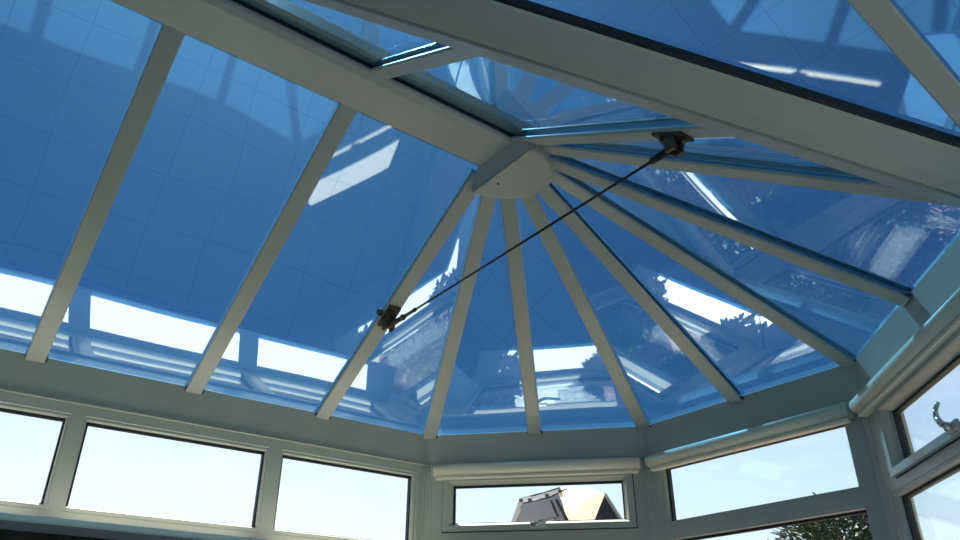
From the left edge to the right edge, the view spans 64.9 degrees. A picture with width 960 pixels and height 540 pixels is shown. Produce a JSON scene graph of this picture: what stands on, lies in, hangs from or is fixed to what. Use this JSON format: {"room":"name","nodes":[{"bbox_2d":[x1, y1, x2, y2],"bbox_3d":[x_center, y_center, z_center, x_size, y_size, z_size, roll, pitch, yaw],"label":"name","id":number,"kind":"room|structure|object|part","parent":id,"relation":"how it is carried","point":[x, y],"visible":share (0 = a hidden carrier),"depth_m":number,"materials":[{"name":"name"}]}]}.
{"room":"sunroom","nodes":[
{"label":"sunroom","id":0,"kind":"room"},
{"bbox_2d":[0,529,112,539],"bbox_3d":[-1.128,1.594,2.099,2.196,1.584,0.094,20,-34,-32],"label":"wall","id":1,"kind":"structure","parent":0,"point":[4,534],"depth_m":2.27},
{"bbox_2d":[0,512,268,539],"bbox_3d":[-1.048,0.852,2.414,2.232,0.021,0.233,20,-34,-32],"label":"trim","id":2,"kind":"structure","parent":1,"relation":"on","point":[8,521],"depth_m":2.27,"materials":[{"name":"white"}]},
{"bbox_2d":[0,348,429,539],"bbox_3d":[-1.132,0.652,2.615,2.225,0.524,0.131,20,-34,-32],"label":"window","id":3,"kind":"structure","parent":1,"relation":"in","point":[75,419],"depth_m":2.67,"materials":[{"name":"white plastic"}]},
{"bbox_2d":[315,172,475,419],"bbox_3d":[-0.319,0.126,2.787,0.067,0.621,1.058,20,-34,-32],"label":"bar","id":4,"kind":"object","parent":3,"relation":"attached to","point":[465,196],"visible":0.79,"depth_m":2.73,"materials":[{"name":"white plastic"}]},
{"bbox_2d":[204,111,478,412],"bbox_3d":[-0.492,0.007,2.632,0.508,0.679,1.179,20,-34,-32],"label":"glass","id":5,"kind":"object","parent":4,"relation":"attached to","point":[384,191],"visible":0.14,"depth_m":2.61,"materials":[{"name":"blue glass"}]},
{"bbox_2d":[331,194,480,434],"bbox_3d":[-0.084,0.161,2.909,0.508,0.669,1.162,20,-34,-32],"label":"glass","id":6,"kind":"object","parent":4,"relation":"attached to","point":[395,387],"visible":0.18,"depth_m":2.95,"materials":[{"name":"blue glass"}]},
{"bbox_2d":[376,131,693,332],"bbox_3d":[0.060,-0.070,2.301,0.068,0.083,1.417,20,-34,-32],"label":"rod","id":7,"kind":"object","parent":4,"relation":"attached to","point":[673,142],"visible":1,"depth_m":2.04,"materials":[{"name":"grey metal"}]},
{"bbox_3d":[0.071,-0.048,2.289,0.008,0.007,1.276,20,-34,-32],"label":"rod","id":8,"kind":"part","parent":7,"relation":"part of","materials":[{"name":"grey metal"}]},
{"bbox_3d":[0.443,-0.280,1.855,0.023,0.022,0.058,20,-34,-32],"label":"rod","id":9,"kind":"part","parent":7,"relation":"part of","materials":[{"name":"grey metal"}]},
{"bbox_3d":[0.991,1.942,2.068,0.101,0.950,0.915,20,-34,-32],"label":"wall","id":10,"kind":"structure","parent":0,"visible":0},
{"bbox_2d":[643,366,888,539],"bbox_3d":[0.985,1.003,2.598,0.155,1.149,0.993,19,-34,-32],"label":"window","id":11,"kind":"structure","parent":10,"relation":"in","point":[863,499],"depth_m":2.67,"materials":[{"name":"white plastic"}]},
{"bbox_2d":[521,194,650,430],"bbox_3d":[0.422,0.180,2.870,0.064,0.604,1.098,-15,-32,26],"label":"bar","id":12,"kind":"object","parent":11,"relation":"attached to","point":[532,204],"visible":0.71,"depth_m":2.83,"materials":[{"name":"white plastic"}]},
{"bbox_2d":[516,198,635,430],"bbox_3d":[0.389,0.131,2.849,0.461,0.668,1.169,-4,-28,7],"label":"glass","id":13,"kind":"object","parent":12,"relation":"attached to","point":[575,387],"visible":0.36,"depth_m":2.98,"materials":[{"name":"blue glass"}]},
{"bbox_2d":[536,193,726,424],"bbox_3d":[0.396,0.126,2.841,1.145,0.668,0.493,20,-34,-32],"label":"glass","id":14,"kind":"object","parent":12,"relation":"attached to","point":[664,381],"visible":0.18,"depth_m":2.84,"materials":[{"name":"blue glass"}]},
{"bbox_2d":[538,185,743,403],"bbox_3d":[0.577,0.082,2.686,1.008,0.603,0.064,21,-34,-33],"label":"bar","id":15,"kind":"object","parent":11,"relation":"attached to","point":[548,194],"visible":0.69,"depth_m":2.67,"materials":[{"name":"white plastic"}]},
{"bbox_2d":[472,141,552,198],"bbox_3d":[0.132,-0.322,2.498,0.200,0.076,0.307,20,-34,-32],"label":"cap","id":16,"kind":"object","parent":15,"relation":"attached to","point":[521,169],"visible":0.97,"depth_m":2.46,"materials":[{"name":"white plastic"}]},
{"bbox_2d":[644,402,856,471],"bbox_3d":[0.935,0.617,2.734,0.049,0.063,0.874,19,-34,-32],"label":"roller blind","id":17,"kind":"object","parent":11,"relation":"attached to","point":[840,414],"visible":0.88,"depth_m":2.67,"materials":[{"name":"white fabric"}]},
{"bbox_3d":[1.212,1.522,1.285,0.751,0.950,0.771,20,-34,-32],"label":"wall","id":18,"kind":"structure","parent":0,"visible":0},
{"bbox_2d":[851,366,923,539],"bbox_3d":[1.254,0.814,2.232,0.070,1.136,0.086,7,-29,-13],"label":"trim","id":19,"kind":"structure","parent":18,"relation":"attached to","point":[884,503],"depth_m":2.32,"materials":[{"name":"white plastic"}]},
{"bbox_2d":[854,235,959,539],"bbox_3d":[1.203,0.573,1.796,0.176,1.149,1.012,-3,-28,6],"label":"window","id":20,"kind":"structure","parent":18,"relation":"in","point":[906,473],"depth_m":2.09,"materials":[{"name":"white plastic"}]},
{"bbox_2d":[551,169,855,368],"bbox_3d":[0.731,-0.017,2.502,1.071,0.604,0.064,8,-29,-14],"label":"bar","id":21,"kind":"object","parent":20,"relation":"attached to","point":[846,362],"visible":0.62,"depth_m":2.49,"materials":[{"name":"white plastic"}]},
{"bbox_2d":[549,182,839,395],"bbox_3d":[0.666,-0.045,2.521,1.142,0.668,0.460,20,-34,-32],"label":"glass","id":22,"kind":"object","parent":21,"relation":"attached to","point":[753,354],"visible":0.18,"depth_m":2.61,"materials":[{"name":"blue glass"}]},
{"bbox_2d":[558,171,898,358],"bbox_3d":[0.676,-0.058,2.497,1.116,0.669,0.495,-3,-28,6],"label":"glass","id":23,"kind":"object","parent":21,"relation":"attached to","point":[846,317],"visible":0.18,"depth_m":2.36,"materials":[{"name":"blue glass"}]},
{"bbox_2d":[549,156,911,306],"bbox_3d":[0.697,-0.147,2.257,0.985,0.603,0.064,-4,-28,7],"label":"bar","id":24,"kind":"object","parent":20,"relation":"attached to","point":[891,295],"visible":0.6,"depth_m":2.22,"materials":[{"name":"white plastic"}]},
{"bbox_2d":[849,287,959,416],"bbox_3d":[1.144,0.221,1.995,0.049,0.063,0.953,-3,-28,6],"label":"roller blind","id":25,"kind":"object","parent":20,"relation":"attached to","point":[945,321],"visible":0.99,"depth_m":1.98,"materials":[{"name":"white fabric"}]},
{"bbox_3d":[1.189,0.635,1.765,0.043,1.009,0.977,-3,-28,6],"label":"frame","id":26,"kind":"part","parent":20,"relation":"part of","materials":[{"name":"white plastic"}]},
{"bbox_3d":[1.185,0.334,1.927,0.066,0.215,0.738,-3,-28,6],"label":"opening sash","id":27,"kind":"part","parent":20,"relation":"part of","materials":[{"name":"white plastic"}]},
{"bbox_3d":[1.123,0.357,1.840,0.029,0.069,0.031,0,-28,0],"label":"lever","id":28,"kind":"part","parent":20,"relation":"part of","materials":[{"name":"silver metal"}]},
{"bbox_3d":[1.139,0.378,1.821,0.010,0.023,0.065,-3,-28,6],"label":"handle","id":29,"kind":"part","parent":20,"relation":"part of","materials":[{"name":"silver metal"}]},
{"bbox_3d":[-0.868,-0.567,0.598,0.216,3.974,4.248,20,-34,-32],"label":"wall","id":30,"kind":"structure","parent":0,"visible":0},
{"bbox_2d":[112,0,512,166],"bbox_3d":[-0.568,-0.657,2.078,1.778,0.139,0.245,20,-34,-32],"label":"ridge beam","id":31,"kind":"structure","parent":30,"relation":"attached to","point":[233,27],"depth_m":2.12,"materials":[{"name":"white plastic"}]},
{"bbox_2d":[24,24,184,362],"bbox_3d":[-1.125,-0.188,2.233,0.067,0.647,1.104,20,-34,-32],"label":"bar","id":32,"kind":"object","parent":31,"relation":"attached to","point":[167,44],"visible":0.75,"depth_m":2.18,"materials":[{"name":"white plastic"}]},
{"bbox_2d":[0,0,162,352],"bbox_3d":[-1.316,-0.289,2.085,0.508,0.679,1.179,20,-34,-32],"label":"glass","id":33,"kind":"object","parent":32,"relation":"attached to","point":[71,71],"visible":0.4,"depth_m":2.06,"materials":[{"name":"blue glass"}]},
{"bbox_2d":[185,103,356,393],"bbox_3d":[-0.713,-0.040,2.507,0.067,0.647,1.104,20,-34,-32],"label":"bar","id":34,"kind":"object","parent":31,"relation":"attached to","point":[343,116],"visible":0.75,"depth_m":2.46,"materials":[{"name":"white plastic"}]},
{"bbox_2d":[47,34,338,385],"bbox_3d":[-0.904,-0.141,2.359,0.508,0.679,1.179,20,-34,-32],"label":"glass","id":35,"kind":"object","parent":34,"relation":"attached to","point":[226,140],"visible":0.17,"depth_m":2.33,"materials":[{"name":"blue glass"}]},
{"label":"outside","id":36,"kind":"structure","parent":0,"visible":0},
{"bbox_3d":[14.437,7.432,10.587,50.400,0.180,86.400,20,-34,-32],"label":"ground","id":37,"kind":"structure","parent":36,"visible":0},
{"bbox_2d":[511,486,621,521],"bbox_3d":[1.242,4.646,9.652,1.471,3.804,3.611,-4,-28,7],"label":"house","id":38,"kind":"structure","parent":37,"relation":"on","point":[568,502],"depth_m":9.26,"materials":[{"name":"grey stone"}]},
{"bbox_3d":[0.773,2.858,9.462,0.600,0.201,0.398,1,-28,-2],"label":"white cornice","id":39,"kind":"part","parent":38,"relation":"part of","materials":[{"name":"beige paint"}]},
{"bbox_3d":[0.427,2.105,0.942,9.000,0.029,9.360,20,-34,-32],"label":"patio","id":40,"kind":"object","parent":37,"relation":"on","visible":0},
{"bbox_2d":[767,491,872,539],"bbox_3d":[2.496,2.731,4.793,1.845,2.576,1.747,18,-33,-29],"label":"conifer","id":41,"kind":"object","parent":40,"relation":"on","point":[812,531],"visible":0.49,"depth_m":5.12,"materials":[{"name":"green plant"}]},
{"bbox_3d":[1.658,0.985,0.282,0.094,0.950,1.714,20,-34,-32],"label":"wall","id":42,"kind":"structure","parent":0,"visible":0},
{"bbox_3d":[1.671,-0.406,1.037,0.131,0.140,1.742,20,-34,-32],"label":"trim","id":43,"kind":"structure","parent":42,"relation":"attached to","visible":0},
{"bbox_2d":[303,0,959,207],"bbox_3d":[-0.058,-0.539,1.617,2.368,0.707,0.183,4,-28,-7],"label":"beam","id":44,"kind":"structure","parent":43,"relation":"on","point":[526,35],"depth_m":1.58,"materials":[{"name":"white plastic"}]},
{"bbox_2d":[369,46,479,79],"bbox_3d":[-0.142,-0.540,1.913,0.056,0.320,0.514,20,-34,-32],"label":"bar","id":45,"kind":"object","parent":44,"relation":"attached to","point":[445,55],"visible":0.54,"depth_m":1.90,"materials":[{"name":"white plastic"}]},
{"bbox_2d":[237,0,446,67],"bbox_3d":[-0.364,-0.620,1.804,0.508,0.357,0.596,20,-34,-32],"label":"glass","id":46,"kind":"object","parent":45,"relation":"attached to","point":[372,44],"visible":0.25,"depth_m":1.89,"materials":[{"name":"blue glass"}]},
{"bbox_2d":[510,124,732,145],"bbox_3d":[0.349,-0.376,2.048,0.056,0.479,0.791,20,-34,-32],"label":"bar","id":47,"kind":"object","parent":44,"relation":"attached to","point":[692,130],"visible":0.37,"depth_m":2.01,"materials":[{"name":"white plastic"}]},
{"bbox_2d":[394,57,691,135],"bbox_3d":[0.132,-0.454,1.941,0.508,0.518,0.876,20,-34,-32],"label":"glass","id":48,"kind":"object","parent":47,"relation":"attached to","point":[515,101],"visible":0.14,"depth_m":1.98,"materials":[{"name":"blue glass"}]},
{"bbox_2d":[559,137,877,182],"bbox_3d":[0.510,-0.365,1.949,1.181,0.645,0.317,-16,-32,27],"label":"glass","id":49,"kind":"object","parent":47,"relation":"attached to","point":[731,151],"visible":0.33,"depth_m":1.89,"materials":[{"name":"blue glass"}]},
{"bbox_2d":[529,0,959,136],"bbox_3d":[0.145,-0.677,1.385,2.163,0.690,0.546,20,-34,-32],"label":"glass","id":50,"kind":"object","parent":44,"relation":"attached to","point":[826,47],"visible":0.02,"depth_m":1.50,"materials":[{"name":"blue glass"}]},
{"bbox_2d":[541,145,950,205],"bbox_3d":[0.660,-0.279,2.013,1.078,0.604,0.064,-16,-32,27],"label":"bar","id":51,"kind":"object","parent":44,"relation":"attached to","point":[778,177],"visible":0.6,"depth_m":1.96,"materials":[{"name":"white plastic"}]},
{"bbox_2d":[550,155,959,293],"bbox_3d":[0.732,-0.201,2.230,1.225,0.669,0.451,-16,-32,27],"label":"glass","id":52,"kind":"object","parent":51,"relation":"attached to","point":[892,243],"visible":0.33,"depth_m":2.02,"materials":[{"name":"blue glass"}]},
{"bbox_2d":[847,0,959,128],"bbox_3d":[0.314,-0.777,1.186,2.101,0.692,0.058,20,-34,-32],"label":"bar","id":53,"kind":"object","parent":44,"relation":"attached to","point":[882,16],"visible":1,"depth_m":1.41,"materials":[{"name":"white plastic"}]},
{"bbox_2d":[890,0,959,82],"bbox_3d":[0.476,-0.882,1.000,2.166,0.690,0.531,20,-34,-32],"label":"glass","id":54,"kind":"object","parent":44,"relation":"attached to","point":[937,22],"visible":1,"depth_m":1.39,"materials":[{"name":"blue glass"}]},
{"bbox_3d":[0.236,2.158,2.473,0.701,0.950,0.727,20,-34,-32],"label":"wall","id":55,"kind":"structure","parent":0,"visible":0},
{"bbox_2d":[422,427,650,539],"bbox_3d":[0.212,1.203,2.975,0.995,1.149,0.182,-4,-29,8],"label":"window","id":56,"kind":"structure","parent":55,"relation":"in","point":[635,525],"depth_m":3.12,"materials":[{"name":"white plastic"}]},
{"bbox_2d":[423,195,495,439],"bbox_3d":[-0.092,0.219,2.945,0.064,0.604,1.114,7,-29,-12],"label":"bar","id":57,"kind":"object","parent":56,"relation":"attached to","point":[486,205],"visible":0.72,"depth_m":2.88,"materials":[{"name":"white plastic"}]},
{"bbox_2d":[437,199,527,434],"bbox_3d":[0.131,0.187,2.955,0.426,0.668,1.266,7,-29,-12],"label":"glass","id":58,"kind":"object","parent":57,"relation":"attached to","point":[485,393],"visible":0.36,"depth_m":3.03,"materials":[{"name":"blue glass"}]},
{"bbox_2d":[500,199,542,434],"bbox_3d":[0.165,0.201,2.909,0.064,0.603,1.031,-4,-28,7],"label":"bar","id":59,"kind":"object","parent":56,"relation":"attached to","point":[509,210],"visible":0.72,"depth_m":2.86,"materials":[{"name":"white plastic"}]},
{"bbox_2d":[431,457,641,480],"bbox_3d":[0.227,0.818,3.113,0.867,0.063,0.049,-4,-29,8],"label":"roller blind","id":60,"kind":"object","parent":56,"relation":"attached to","point":[619,465],"visible":1,"depth_m":3.10,"materials":[{"name":"beige"}]},
{"bbox_3d":[0.231,1.014,3.012,0.065,0.023,0.010,-4,-29,8],"label":"handle","id":61,"kind":"part","parent":56,"relation":"part of","materials":[{"name":"silver metal"}]},
{"bbox_3d":[0.234,0.950,3.088,0.779,0.220,0.066,-4,-29,8],"label":"opening sash","id":62,"kind":"part","parent":56,"relation":"part of","materials":[{"name":"white plastic"}]},
{"bbox_3d":[0.266,0.994,2.988,0.117,0.030,0.032,-9,-30,17],"label":"lever","id":63,"kind":"part","parent":56,"relation":"part of","materials":[{"name":"silver metal"}]}
]}

